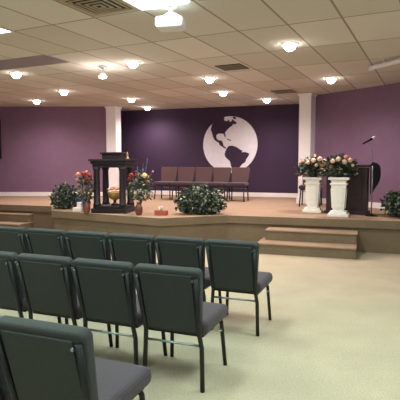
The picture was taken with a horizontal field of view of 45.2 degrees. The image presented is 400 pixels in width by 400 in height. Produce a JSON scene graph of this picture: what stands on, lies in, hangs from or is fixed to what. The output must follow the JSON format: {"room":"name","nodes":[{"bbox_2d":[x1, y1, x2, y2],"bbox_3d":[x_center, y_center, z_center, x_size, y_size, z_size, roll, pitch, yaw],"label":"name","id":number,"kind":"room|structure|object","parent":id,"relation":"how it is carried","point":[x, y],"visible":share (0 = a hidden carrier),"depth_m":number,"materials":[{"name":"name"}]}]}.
{"room":"house of worship","nodes":[
{"label":"house of worship","id":0,"kind":"room"},
{"bbox_2d":[0,107,105,191],"bbox_3d":[-4.850,-1.150,14.264,4.700,3.200,0.120,0,4,0],"label":"wall","id":1,"kind":"structure","parent":0,"point":[43,148],"depth_m":14.17,"materials":[{"name":"paint"}]},
{"bbox_2d":[0,120,1,158],"bbox_3d":[-6.420,-1.789,14.102,1.140,1.150,0.065,0,4,0],"label":"wall screen","id":2,"kind":"object","parent":1,"relation":"attached to","point":[0,120],"visible":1,"depth_m":14.09,"materials":[{"name":"black"}]},
{"bbox_2d":[0,192,102,195],"bbox_3d":[-4.850,-0.177,14.269,4.700,0.120,0.020,0,4,0],"label":"baseboard","id":3,"kind":"structure","parent":1,"relation":"attached to","point":[1,193],"depth_m":14.26,"materials":[{"name":"white paint"}]},
{"bbox_2d":[0,0,399,110],"bbox_3d":[-0.450,-2.172,6.061,13.500,0.100,18.420,0,4,0],"label":"ceiling","id":4,"kind":"structure","parent":0,"point":[339,39],"depth_m":7.19,"materials":[{"name":"tile"}]},
{"bbox_2d":[0,27,13,33],"bbox_3d":[-2.874,-2.082,5.620,0.630,0.012,1.206,2,5,26],"label":"recessed light","id":5,"kind":"object","parent":4,"relation":"in","point":[2,30],"visible":1,"depth_m":6.00,"materials":[{"name":"white paint"}]},
{"bbox_2d":[9,72,22,77],"bbox_3d":[-3.380,-2.288,8.830,0.230,0.095,0.230,0,4,0],"label":"recessed light","id":6,"kind":"object","parent":4,"relation":"in","point":[14,74],"visible":1,"depth_m":8.77,"materials":[{"name":"white glass"}]},
{"bbox_2d":[0,55,69,70],"bbox_3d":[-3.225,-2.269,8.065,2.200,0.014,0.580,2,5,26],"label":"ceiling vent","id":7,"kind":"object","parent":4,"relation":"in","point":[40,60],"visible":1,"depth_m":7.84,"materials":[{"name":"grey metal"}]},
{"bbox_2d":[59,90,68,94],"bbox_3d":[-3.130,-2.458,11.034,0.230,0.095,0.230,0,4,0],"label":"recessed light","id":8,"kind":"object","parent":4,"relation":"in","point":[63,92],"visible":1,"depth_m":10.97,"materials":[{"name":"white glass"}]},
{"bbox_2d":[57,0,138,16],"bbox_3d":[-1.048,-2.023,4.988,0.600,0.032,0.600,2,5,26],"label":"ceiling vent","id":9,"kind":"object","parent":4,"relation":"in","point":[95,8],"visible":1,"depth_m":5.02,"materials":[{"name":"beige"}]},
{"bbox_2d":[99,66,106,78],"bbox_3d":[-1.670,-2.189,8.236,0.140,0.200,0.140,0,4,0],"label":"spot lamp","id":10,"kind":"object","parent":4,"relation":"attached to","point":[102,73],"visible":1,"depth_m":8.20,"materials":[{"name":"white plastic"}]},
{"bbox_2d":[126,61,139,67],"bbox_3d":[-1.100,-2.214,7.873,0.230,0.095,0.230,0,4,0],"label":"recessed light","id":11,"kind":"object","parent":4,"relation":"in","point":[132,64],"visible":1,"depth_m":7.82,"materials":[{"name":"white glass"}]},
{"bbox_2d":[123,0,193,10],"bbox_3d":[-0.610,-1.997,4.519,0.630,0.012,1.206,2,5,26],"label":"recessed light","id":12,"kind":"object","parent":4,"relation":"in","point":[142,5],"visible":1,"depth_m":4.96,"materials":[{"name":"white paint"}]},
{"bbox_2d":[155,5,185,31],"bbox_3d":[-0.309,-1.929,5.095,0.290,0.238,0.264,1,4,10],"label":"projector","id":13,"kind":"object","parent":4,"relation":"hanging from","point":[164,23],"visible":1,"depth_m":5.00,"materials":[{"name":"white plastic"}]},
{"bbox_2d":[204,77,215,82],"bbox_3d":[0.190,-2.328,9.349,0.230,0.095,0.230,0,4,0],"label":"recessed light","id":14,"kind":"object","parent":4,"relation":"in","point":[208,79],"visible":1,"depth_m":9.29,"materials":[{"name":"white glass"}]},
{"bbox_2d":[218,91,227,95],"bbox_3d":[0.540,-2.470,11.193,0.230,0.095,0.230,0,4,0],"label":"recessed light","id":15,"kind":"object","parent":4,"relation":"in","point":[222,93],"visible":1,"depth_m":11.13,"materials":[{"name":"white glass"}]},
{"bbox_2d":[215,63,248,70],"bbox_3d":[0.552,-2.286,8.280,0.460,0.015,0.460,2,5,26],"label":"ceiling vent","id":16,"kind":"object","parent":4,"relation":"in","point":[229,67],"visible":1,"depth_m":8.24,"materials":[{"name":"black metal"}]},
{"bbox_2d":[271,89,296,93],"bbox_3d":[1.946,-2.505,11.130,0.500,0.015,0.500,2,5,26],"label":"ceiling vent","id":17,"kind":"object","parent":4,"relation":"in","point":[290,90],"visible":1,"depth_m":11.06,"materials":[{"name":"black metal"}]},
{"bbox_2d":[282,42,297,50],"bbox_3d":[1.250,-2.122,6.677,0.230,0.095,0.230,0,4,0],"label":"recessed light","id":18,"kind":"object","parent":4,"relation":"in","point":[289,46],"visible":1,"depth_m":6.62,"materials":[{"name":"white glass"}]},
{"bbox_2d":[325,78,336,83],"bbox_3d":[2.570,-2.333,9.409,0.230,0.095,0.230,0,4,0],"label":"recessed light","id":19,"kind":"object","parent":4,"relation":"in","point":[329,80],"visible":1,"depth_m":9.35,"materials":[{"name":"white glass"}]},
{"bbox_2d":[368,58,399,70],"bbox_3d":[3.256,-2.132,6.973,0.080,0.120,2.220,-2,5,-23],"label":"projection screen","id":20,"kind":"object","parent":4,"relation":"hanging from","point":[396,61],"visible":1,"depth_m":7.66,"materials":[{"name":"white plastic"}]},
{"bbox_2d":[0,248,399,399],"bbox_3d":[-0.450,1.118,6.315,13.500,0.100,18.420,0,4,0],"label":"floor","id":21,"kind":"structure","parent":0,"point":[333,331],"depth_m":4.18,"materials":[{"name":"carpet"}]},
{"bbox_2d":[0,363,11,399],"bbox_3d":[-1.053,0.925,2.527,0.515,0.864,0.634,2,5,21],"label":"padded chair","id":22,"kind":"object","parent":21,"relation":"on","point":[4,391],"visible":0.14,"depth_m":2.28,"materials":[{"name":"grey fabric"}]},
{"bbox_2d":[0,226,29,254],"bbox_3d":[-1.972,0.700,5.451,0.515,0.864,0.634,2,5,21],"label":"padded chair","id":23,"kind":"object","parent":21,"relation":"on","point":[12,239],"visible":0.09,"depth_m":5.15,"materials":[{"name":"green fabric"}]},
{"bbox_2d":[0,212,33,228],"bbox_3d":[-4.864,0.491,11.311,1.972,0.382,0.700,1,5,19],"label":"steps","id":24,"kind":"structure","parent":21,"relation":"on","point":[11,219],"depth_m":11.07,"materials":[{"name":"carpet"}]},
{"bbox_2d":[0,251,61,322],"bbox_3d":[-1.528,0.810,4.024,0.515,0.864,0.634,2,5,21],"label":"padded chair","id":25,"kind":"object","parent":21,"relation":"on","point":[11,293],"visible":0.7,"depth_m":3.74,"materials":[{"name":"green fabric"}]},
{"bbox_2d":[25,228,68,256],"bbox_3d":[-1.500,0.714,5.266,0.515,0.864,0.634,2,5,21],"label":"padded chair","id":26,"kind":"object","parent":21,"relation":"on","point":[41,241],"visible":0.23,"depth_m":4.99,"materials":[{"name":"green fabric"}]},
{"bbox_2d":[15,253,112,346],"bbox_3d":[-1.057,0.824,3.838,0.515,0.864,0.634,2,5,21],"label":"padded chair","id":27,"kind":"object","parent":21,"relation":"on","point":[46,281],"visible":0.77,"depth_m":3.59,"materials":[{"name":"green fabric"}]},
{"bbox_2d":[0,315,150,399],"bbox_3d":[-0.581,0.939,2.341,0.515,0.864,0.634,2,5,21],"label":"padded chair","id":28,"kind":"object","parent":21,"relation":"on","point":[40,360],"visible":1,"depth_m":2.09,"materials":[{"name":"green fabric"}]},
{"bbox_2d":[65,230,111,260],"bbox_3d":[-1.028,0.728,5.081,0.515,0.864,0.634,2,5,21],"label":"padded chair","id":29,"kind":"object","parent":21,"relation":"on","point":[80,244],"visible":0.32,"depth_m":4.80,"materials":[{"name":"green fabric"}]},
{"bbox_2d":[71,258,167,364],"bbox_3d":[-0.585,0.838,3.653,0.515,0.864,0.634,2,5,21],"label":"padded chair","id":30,"kind":"object","parent":21,"relation":"on","point":[105,289],"visible":0.79,"depth_m":3.41,"materials":[{"name":"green fabric"}]},
{"bbox_2d":[108,233,157,265],"bbox_3d":[-0.557,0.743,4.895,0.515,0.864,0.634,2,5,21],"label":"padded chair","id":31,"kind":"object","parent":21,"relation":"on","point":[136,249],"visible":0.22,"depth_m":4.62,"materials":[{"name":"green fabric"}]},
{"bbox_2d":[133,263,227,392],"bbox_3d":[-0.113,0.853,3.468,0.515,0.864,0.634,2,5,21],"label":"padded chair","id":32,"kind":"object","parent":21,"relation":"on","point":[170,298],"visible":0.98,"depth_m":3.24,"materials":[{"name":"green fabric"}]},
{"bbox_2d":[155,236,221,303],"bbox_3d":[-0.085,0.757,4.710,0.515,0.864,0.634,2,5,21],"label":"padded chair","id":33,"kind":"object","parent":21,"relation":"on","point":[170,250],"visible":0.41,"depth_m":4.44,"materials":[{"name":"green fabric"}]},
{"bbox_2d":[0,210,399,253],"bbox_3d":[-0.352,0.443,11.616,14.708,0.428,5.936,2,5,19],"label":"stage riser","id":34,"kind":"object","parent":21,"relation":"on","point":[370,240],"visible":0.29,"depth_m":8.91,"materials":[{"name":"carpet"}]},
{"bbox_2d":[205,239,272,335],"bbox_3d":[0.387,0.771,4.525,0.515,0.864,0.634,2,5,21],"label":"padded chair","id":35,"kind":"object","parent":21,"relation":"on","point":[232,264],"visible":0.98,"depth_m":4.29,"materials":[{"name":"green fabric"}]},
{"bbox_2d":[258,227,357,259],"bbox_3d":[1.852,0.725,8.280,1.646,0.382,0.700,1,5,19],"label":"steps","id":36,"kind":"structure","parent":21,"relation":"on","point":[307,242],"depth_m":8.12,"materials":[{"name":"carpet"}]},
{"bbox_2d":[0,194,399,229],"bbox_3d":[-0.361,0.161,11.569,14.708,0.140,5.990,2,5,19],"label":"floor","id":37,"kind":"structure","parent":0,"point":[258,210],"depth_m":9.21,"materials":[{"name":"carpet"}]},
{"bbox_2d":[48,182,77,208],"bbox_3d":[-2.929,-0.104,10.316,0.628,0.582,0.604,4,6,45],"label":"ivy","id":38,"kind":"object","parent":37,"relation":"on","point":[62,190],"visible":0.95,"depth_m":10.19,"materials":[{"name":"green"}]},
{"bbox_2d":[73,202,82,211],"bbox_3d":[-2.470,0.137,9.739,0.200,0.190,0.120,1,5,12],"label":"card holder","id":39,"kind":"object","parent":37,"relation":"on","point":[79,208],"visible":0.92,"depth_m":9.71,"materials":[{"name":"white"}]},
{"bbox_2d":[73,192,90,206],"bbox_3d":[-2.474,0.012,10.136,0.369,0.378,0.349,-2,5,-28],"label":"ivy","id":40,"kind":"object","parent":37,"relation":"on","point":[77,197],"visible":0.27,"depth_m":10.04,"materials":[{"name":"plant"}]},
{"bbox_2d":[75,198,90,206],"bbox_3d":[-2.470,0.076,10.136,0.330,0.250,0.330,0,4,0],"label":"pot","id":41,"kind":"object","parent":37,"relation":"on","point":[77,199],"depth_m":10.01,"materials":[{"name":"blue ceramic"}]},
{"bbox_2d":[83,201,89,213],"bbox_3d":[-2.215,0.138,9.368,0.150,0.245,0.150,0,4,0],"label":"vase","id":42,"kind":"object","parent":37,"relation":"on","point":[86,206],"visible":1,"depth_m":9.32,"materials":[{"name":"brown ceramic"}]},
{"bbox_2d":[76,170,94,200],"bbox_3d":[-2.236,-0.230,9.312,0.404,0.688,0.373,0,4,0],"label":"bouquet","id":43,"kind":"object","parent":42,"relation":"in","point":[86,180],"visible":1,"depth_m":9.28,"materials":[{"name":"green plant"}]},
{"bbox_2d":[88,152,137,213],"bbox_3d":[-1.727,-0.357,9.621,0.780,1.192,0.670,1,5,12],"label":"display stand","id":44,"kind":"object","parent":37,"relation":"on","point":[118,160],"visible":0.93,"depth_m":9.40,"materials":[{"name":"black wood"}]},
{"bbox_2d":[107,191,118,204],"bbox_3d":[-1.700,-0.034,9.586,0.300,0.275,0.300,0,4,0],"label":"urn","id":45,"kind":"object","parent":44,"relation":"on","point":[114,195],"visible":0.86,"depth_m":9.49,"materials":[{"name":"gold metal"}]},
{"bbox_2d":[107,186,118,190],"bbox_3d":[-1.689,-0.235,9.577,0.331,0.105,0.316,0,4,0],"label":"mound","id":46,"kind":"object","parent":45,"relation":"in","point":[113,187],"visible":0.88,"depth_m":9.50,"materials":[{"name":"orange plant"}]},
{"bbox_2d":[107,191,118,199],"bbox_3d":[-1.700,-0.084,9.582,0.300,0.175,0.300,0,4,0],"label":"bowl","id":47,"kind":"object","parent":45,"relation":"on","point":[114,195],"depth_m":9.47,"materials":[{"name":"gold metal"}]},
{"bbox_2d":[105,106,121,190],"bbox_3d":[-2.550,-1.431,14.212,0.370,2.630,0.370,2,5,20],"label":"column","id":48,"kind":"structure","parent":37,"relation":"on","point":[113,113],"depth_m":14.05,"materials":[{"name":"white paint"}]},
{"bbox_2d":[135,202,142,214],"bbox_3d":[-1.150,0.165,9.019,0.150,0.245,0.150,0,4,0],"label":"vase","id":49,"kind":"object","parent":37,"relation":"on","point":[138,208],"visible":1,"depth_m":8.97,"materials":[{"name":"brown ceramic"}]},
{"bbox_2d":[127,158,153,203],"bbox_3d":[-1.112,-0.326,8.982,0.532,0.931,0.450,0,4,0],"label":"bouquet","id":50,"kind":"object","parent":49,"relation":"in","point":[140,196],"visible":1,"depth_m":8.93,"materials":[{"name":"green plant"}]},
{"bbox_2d":[154,205,167,215],"bbox_3d":[-0.730,0.194,9.042,0.235,0.183,0.120,1,5,12],"label":"tissue box","id":51,"kind":"object","parent":37,"relation":"on","point":[161,211],"visible":1,"depth_m":9.00,"materials":[{"name":"red"}]},
{"bbox_2d":[154,167,177,199],"bbox_3d":[-0.926,-0.459,13.066,0.515,0.864,0.634,1,5,19],"label":"padded chair","id":52,"kind":"object","parent":37,"relation":"on","point":[168,174],"visible":0.87,"depth_m":13.18,"materials":[{"name":"brown fabric"}]},
{"bbox_2d":[171,167,195,199],"bbox_3d":[-0.449,-0.447,12.906,0.515,0.864,0.634,1,5,19],"label":"padded chair","id":53,"kind":"object","parent":37,"relation":"on","point":[186,175],"visible":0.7,"depth_m":13.03,"materials":[{"name":"brown fabric"}]},
{"bbox_2d":[173,184,228,214],"bbox_3d":[0.014,-0.018,9.251,1.074,0.579,0.709,0,4,0],"label":"ivy","id":54,"kind":"object","parent":37,"relation":"on","point":[212,202],"visible":1,"depth_m":9.08,"materials":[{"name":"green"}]},
{"bbox_2d":[189,167,212,188],"bbox_3d":[0.027,-0.434,12.745,0.515,0.864,0.634,1,5,19],"label":"padded chair","id":55,"kind":"object","parent":37,"relation":"on","point":[203,174],"visible":0.62,"depth_m":12.87,"materials":[{"name":"brown fabric"}]},
{"bbox_2d":[207,167,230,199],"bbox_3d":[0.503,-0.422,12.584,0.515,0.864,0.634,1,5,19],"label":"padded chair","id":56,"kind":"object","parent":37,"relation":"on","point":[221,175],"visible":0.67,"depth_m":12.70,"materials":[{"name":"brown fabric"}]},
{"bbox_2d":[226,167,249,201],"bbox_3d":[0.980,-0.409,12.423,0.515,0.864,0.634,1,5,19],"label":"padded chair","id":57,"kind":"object","parent":37,"relation":"on","point":[240,175],"visible":1,"depth_m":12.54,"materials":[{"name":"brown fabric"}]},
{"bbox_2d":[296,93,316,203],"bbox_3d":[2.580,-1.230,11.600,0.350,2.630,0.350,3,5,35],"label":"column","id":58,"kind":"structure","parent":37,"relation":"on","point":[307,101],"depth_m":11.45,"materials":[{"name":"white paint"}]},
{"bbox_2d":[299,169,322,206],"bbox_3d":[2.534,-0.298,10.983,0.515,0.864,0.634,1,5,19],"label":"padded chair","id":59,"kind":"object","parent":37,"relation":"on","point":[302,187],"visible":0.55,"depth_m":11.08,"materials":[{"name":"brown fabric"}]},
{"bbox_2d":[302,177,323,212],"bbox_3d":[2.265,-0.110,9.620,0.370,0.700,0.370,2,5,20],"label":"pedestal","id":60,"kind":"object","parent":37,"relation":"on","point":[313,184],"visible":1,"depth_m":9.49,"materials":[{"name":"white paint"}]},
{"bbox_2d":[293,154,328,176],"bbox_3d":[2.281,-0.688,9.578,0.810,0.464,0.594,0,4,0],"label":"arrangement","id":61,"kind":"object","parent":60,"relation":"on","point":[314,163],"visible":0.77,"depth_m":9.44,"materials":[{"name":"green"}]},
{"bbox_2d":[327,177,349,216],"bbox_3d":[2.570,-0.063,8.881,0.370,0.720,0.370,2,5,20],"label":"pedestal","id":62,"kind":"object","parent":37,"relation":"on","point":[338,184],"visible":1,"depth_m":8.75,"materials":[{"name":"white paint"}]},
{"bbox_2d":[318,153,359,176],"bbox_3d":[2.576,-0.642,8.823,0.741,0.444,0.584,0,4,0],"label":"arrangement","id":63,"kind":"object","parent":62,"relation":"on","point":[342,166],"visible":1,"depth_m":8.71,"materials":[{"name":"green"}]},
{"bbox_2d":[324,164,369,214],"bbox_3d":[2.863,-0.213,9.327,0.840,0.951,0.400,2,5,25],"label":"pulpit","id":64,"kind":"object","parent":37,"relation":"on","point":[357,201],"visible":0.66,"depth_m":9.13,"materials":[{"name":"brown wood"}]},
{"bbox_2d":[370,162,380,193],"bbox_3d":[3.337,-0.414,9.127,0.180,0.600,0.220,2,5,25],"label":"draped cloth","id":65,"kind":"object","parent":64,"relation":"hanging from","point":[376,167],"visible":0.8,"depth_m":9.03,"materials":[{"name":"black fabric"}]},
{"bbox_2d":[365,145,376,216],"bbox_3d":[3.170,-0.366,8.838,0.220,1.332,0.220,0,4,0],"label":"microphone stand","id":66,"kind":"object","parent":37,"relation":"on","point":[370,214],"visible":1,"depth_m":8.83,"materials":[{"name":"black metal"}]},
{"bbox_2d":[362,136,375,143],"bbox_3d":[3.092,-1.090,8.782,0.239,0.152,0.053,0,4,0],"label":"microphone","id":67,"kind":"object","parent":66,"relation":"attached to","point":[373,137],"visible":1,"depth_m":8.77,"materials":[{"name":"black metal"}]},
{"bbox_2d":[380,190,399,216],"bbox_3d":[3.802,0.012,8.738,1.007,0.604,0.846,0,4,0],"label":"ivy","id":68,"kind":"object","parent":37,"relation":"on","point":[392,204],"visible":1,"depth_m":8.63,"materials":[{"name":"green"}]},
{"bbox_2d":[121,104,298,192],"bbox_3d":[0.179,-1.169,14.520,5.623,3.200,0.120,2,5,19],"label":"wall","id":69,"kind":"structure","parent":0,"point":[166,137],"depth_m":14.44,"materials":[{"name":"purple paint"}]},
{"bbox_2d":[126,190,297,197],"bbox_3d":[0.157,-0.197,14.528,5.623,0.120,0.020,2,5,19],"label":"baseboard","id":70,"kind":"structure","parent":69,"relation":"attached to","point":[251,194],"depth_m":14.06,"materials":[{"name":"white paint"}]},
{"bbox_2d":[203,116,257,172],"bbox_3d":[0.882,-1.634,14.169,1.660,1.660,0.012,2,5,19],"label":"mural","id":71,"kind":"object","parent":69,"relation":"attached to","point":[230,141],"visible":0.83,"depth_m":14.16,"materials":[{"name":"white paint"}]},
{"bbox_2d":[315,83,399,202],"bbox_3d":[4.610,-0.773,9.377,0.120,3.200,6.216,-3,5,-34],"label":"wall","id":72,"kind":"structure","parent":0,"point":[344,120],"depth_m":10.61,"materials":[{"name":"paint"}]},
{"bbox_2d":[320,198,384,208],"bbox_3d":[4.552,0.197,9.412,0.020,0.120,6.216,-3,5,-34],"label":"baseboard","id":73,"kind":"structure","parent":72,"relation":"attached to","point":[374,204],"depth_m":10.51,"materials":[{"name":"white paint"}]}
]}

